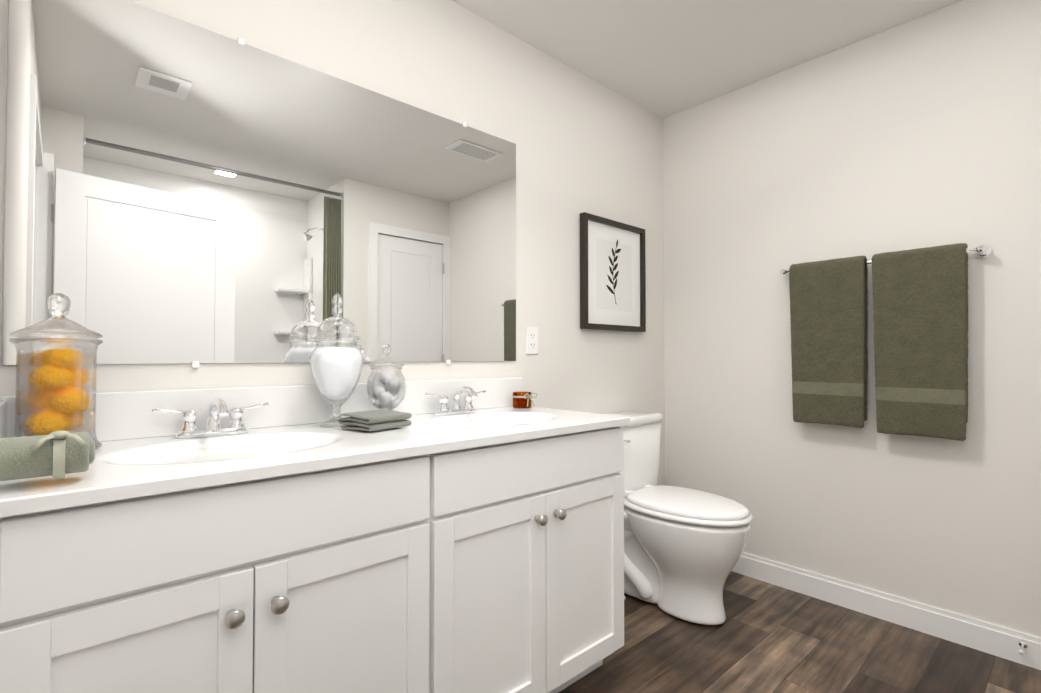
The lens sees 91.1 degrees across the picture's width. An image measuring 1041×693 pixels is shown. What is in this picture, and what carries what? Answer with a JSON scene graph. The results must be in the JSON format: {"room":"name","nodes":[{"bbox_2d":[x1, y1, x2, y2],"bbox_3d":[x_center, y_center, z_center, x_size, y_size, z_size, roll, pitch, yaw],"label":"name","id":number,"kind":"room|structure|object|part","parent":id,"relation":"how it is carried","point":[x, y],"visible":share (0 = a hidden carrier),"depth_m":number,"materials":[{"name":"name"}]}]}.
{"room":"bathroom","nodes":[
{"label":"bathroom","id":0,"kind":"room"},
{"bbox_2d":[0,0,6,312],"bbox_3d":[-0.163,-0.138,-0.057,0.120,2.410,3.050,1,-1,-42],"label":"wall","id":1,"kind":"structure","parent":0,"point":[3,5],"depth_m":1.09,"materials":[{"name":"white paint"}]},
{"bbox_2d":[0,397,7,437],"bbox_3d":[-0.941,0.165,0.908,0.012,0.109,0.518,1,-1,-42],"label":"backsplash","id":2,"kind":"structure","parent":1,"relation":"attached to","point":[3,400],"depth_m":1.05,"materials":[{"name":"white stone"}]},
{"bbox_2d":[1,377,521,444],"bbox_3d":[-0.563,0.176,1.610,1.512,0.116,0.022,1,-1,-42],"label":"backsplash","id":3,"kind":"structure","parent":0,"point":[120,416],"depth_m":1.44,"materials":[{"name":"white stone"}]},
{"bbox_2d":[0,0,664,484],"bbox_3d":[-0.206,-0.097,2.034,2.849,2.410,0.120,1,-1,-42],"label":"wall","id":4,"kind":"structure","parent":0,"point":[582,142],"depth_m":2.16,"materials":[{"name":"white paint"}]},
{"bbox_2d":[2,0,515,367],"bbox_3d":[-0.575,-0.401,1.621,1.493,0.926,0.008,1,-1,-42],"label":"mirror","id":5,"kind":"object","parent":4,"relation":"attached to","point":[178,191],"visible":1,"depth_m":1.41,"materials":[{"name":"silver mirror"}]},
{"bbox_2d":[526,327,537,353],"bbox_3d":[0.051,-0.025,2.176,0.070,0.115,0.007,1,-1,-42],"label":"electrical outlet plate","id":6,"kind":"object","parent":4,"relation":"attached to","point":[531,340],"visible":1,"depth_m":2.17,"materials":[{"name":"white plastic"}]},
{"bbox_2d":[580,212,645,331],"bbox_3d":[0.468,-0.350,2.539,0.486,0.541,0.032,1,-1,-42],"label":"picture frame","id":7,"kind":"object","parent":4,"relation":"attached to","point":[612,277],"visible":1,"depth_m":2.52,"materials":[{"name":"black wood"}]},
{"bbox_2d":[451,0,961,117],"bbox_3d":[0.299,-1.383,0.463,4.229,0.100,3.170,1,-1,-42],"label":"ceiling","id":8,"kind":"structure","parent":0,"point":[663,58],"depth_m":2.13,"materials":[{"name":"white paint"}]},
{"bbox_2d":[558,571,1040,692],"bbox_3d":[0.299,1.127,0.414,4.229,0.100,3.170,1,-1,-42],"label":"floor","id":9,"kind":"structure","parent":0,"point":[765,637],"depth_m":1.82,"materials":[{"name":"brown wood"}]},
{"bbox_2d":[0,409,629,692],"bbox_3d":[-0.381,0.675,1.394,1.508,0.840,0.572,1,-1,-42],"label":"bathroom vanity","id":10,"kind":"object","parent":9,"relation":"on","point":[286,543],"depth_m":1.08,"materials":[{"name":"white paint"}]},
{"bbox_2d":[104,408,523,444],"bbox_3d":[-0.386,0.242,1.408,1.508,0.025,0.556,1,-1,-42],"label":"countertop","id":11,"kind":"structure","parent":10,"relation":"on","point":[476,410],"depth_m":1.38,"materials":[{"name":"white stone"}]},
{"bbox_2d":[0,430,94,480],"bbox_3d":[-0.751,0.172,0.802,0.127,0.081,0.102,1,-1,-42],"label":"rolled towel","id":12,"kind":"object","parent":11,"relation":"on","point":[59,455],"visible":1,"depth_m":0.78,"materials":[{"name":"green fabric"}]},
{"bbox_2d":[9,293,102,449],"bbox_3d":[-0.991,0.054,1.095,0.152,0.338,0.152,1,-1,-42],"label":"jar","id":13,"kind":"object","parent":11,"relation":"on","point":[56,363],"visible":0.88,"depth_m":1.05,"materials":[{"name":"clear glass"}]},
{"bbox_2d":[151,397,268,437],"bbox_3d":[-0.760,0.177,1.284,0.266,0.099,0.150,1,-1,-42],"label":"faucet","id":14,"kind":"object","parent":11,"relation":"on","point":[217,410],"visible":1,"depth_m":1.29,"materials":[{"name":"silver metal"}]},
{"bbox_2d":[309,293,363,427],"bbox_3d":[-0.537,0.036,1.495,0.152,0.389,0.152,1,-1,-42],"label":"jar","id":15,"kind":"object","parent":11,"relation":"on","point":[336,359],"visible":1,"depth_m":1.45,"materials":[{"name":"clear glass"}]},
{"bbox_2d":[338,409,411,430],"bbox_3d":[-0.408,0.207,1.437,0.146,0.044,0.148,-1,-1,36],"label":"folded washcloth","id":16,"kind":"object","parent":11,"relation":"on","point":[375,420],"visible":1,"depth_m":1.40,"materials":[{"name":"green fabric"}]},
{"bbox_2d":[367,344,405,409],"bbox_3d":[-0.423,0.112,1.613,0.121,0.242,0.121,1,-1,-42],"label":"jar","id":17,"kind":"object","parent":11,"relation":"on","point":[386,386],"visible":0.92,"depth_m":1.57,"materials":[{"name":"clear glass"}]},
{"bbox_2d":[424,386,485,414],"bbox_3d":[-0.198,0.187,1.788,0.266,0.099,0.150,1,-1,-42],"label":"faucet","id":18,"kind":"object","parent":11,"relation":"on","point":[469,395],"visible":1,"depth_m":1.79,"materials":[{"name":"silver metal"}]},
{"bbox_2d":[512,392,536,407],"bbox_3d":[0.011,0.210,2.014,0.078,0.060,0.093,1,-1,-42],"label":"candle jar","id":19,"kind":"object","parent":11,"relation":"on","point":[522,399],"visible":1,"depth_m":1.99,"materials":[{"name":"orange glass"}]},
{"bbox_2d":[602,410,752,624],"bbox_3d":[0.639,0.714,2.215,0.456,0.794,0.709,1,-1,-42],"label":"toilet","id":20,"kind":"object","parent":9,"relation":"on","point":[684,548],"visible":0.79,"depth_m":2.06,"materials":[{"name":"white ceramic"}]},
{"bbox_3d":[0.477,0.512,2.399,0.456,0.382,0.224,1,-1,-42],"label":"tank","id":21,"kind":"part","parent":20,"relation":"part of","materials":[{"name":"white ceramic"}]},
{"bbox_3d":[0.699,0.661,2.149,0.392,0.044,0.531,1,-1,-42],"label":"seat","id":22,"kind":"part","parent":20,"relation":"part of","materials":[{"name":"white plastic"}]},
{"bbox_2d":[663,0,1040,637],"bbox_3d":[1.868,-0.102,1.766,0.120,2.410,3.050,1,-1,-42],"label":"wall","id":23,"kind":"structure","parent":0,"point":[924,131],"depth_m":2.13,"materials":[{"name":"white paint"}]},
{"bbox_2d":[732,552,1040,669],"bbox_3d":[1.518,1.055,2.033,0.014,0.105,2.150,1,-1,-42],"label":"baseboard","id":24,"kind":"structure","parent":23,"relation":"attached to","point":[990,638],"depth_m":2.03,"materials":[{"name":"white paint"}]},
{"bbox_2d":[1018,641,1026,654],"bbox_3d":[1.716,1.032,1.748,0.077,0.022,0.022,1,-1,-42],"label":"doorstop","id":25,"kind":"object","parent":24,"relation":"attached to","point":[1023,644],"visible":1,"depth_m":1.76,"materials":[{"name":"silver metal"}]},
{"bbox_2d":[780,245,992,278],"bbox_3d":[1.440,-0.343,2.092,0.085,0.048,0.718,1,-1,-42],"label":"towel rail","id":26,"kind":"object","parent":23,"relation":"attached to","point":[982,251],"visible":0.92,"depth_m":1.85,"materials":[{"name":"silver metal"}]},
{"bbox_2d":[789,256,867,427],"bbox_3d":[1.315,-0.019,2.188,0.068,0.705,0.290,1,-1,-42],"label":"hanging towel","id":27,"kind":"object","parent":26,"relation":"hanging from","point":[829,320],"visible":1,"depth_m":2.15,"materials":[{"name":"green fabric"}]},
{"bbox_2d":[871,243,968,440],"bbox_3d":[1.524,-0.017,1.954,0.068,0.720,0.290,1,-1,-42],"label":"hanging towel","id":28,"kind":"object","parent":26,"relation":"hanging from","point":[920,308],"visible":1,"depth_m":1.92,"materials":[{"name":"green fabric"}]}
]}

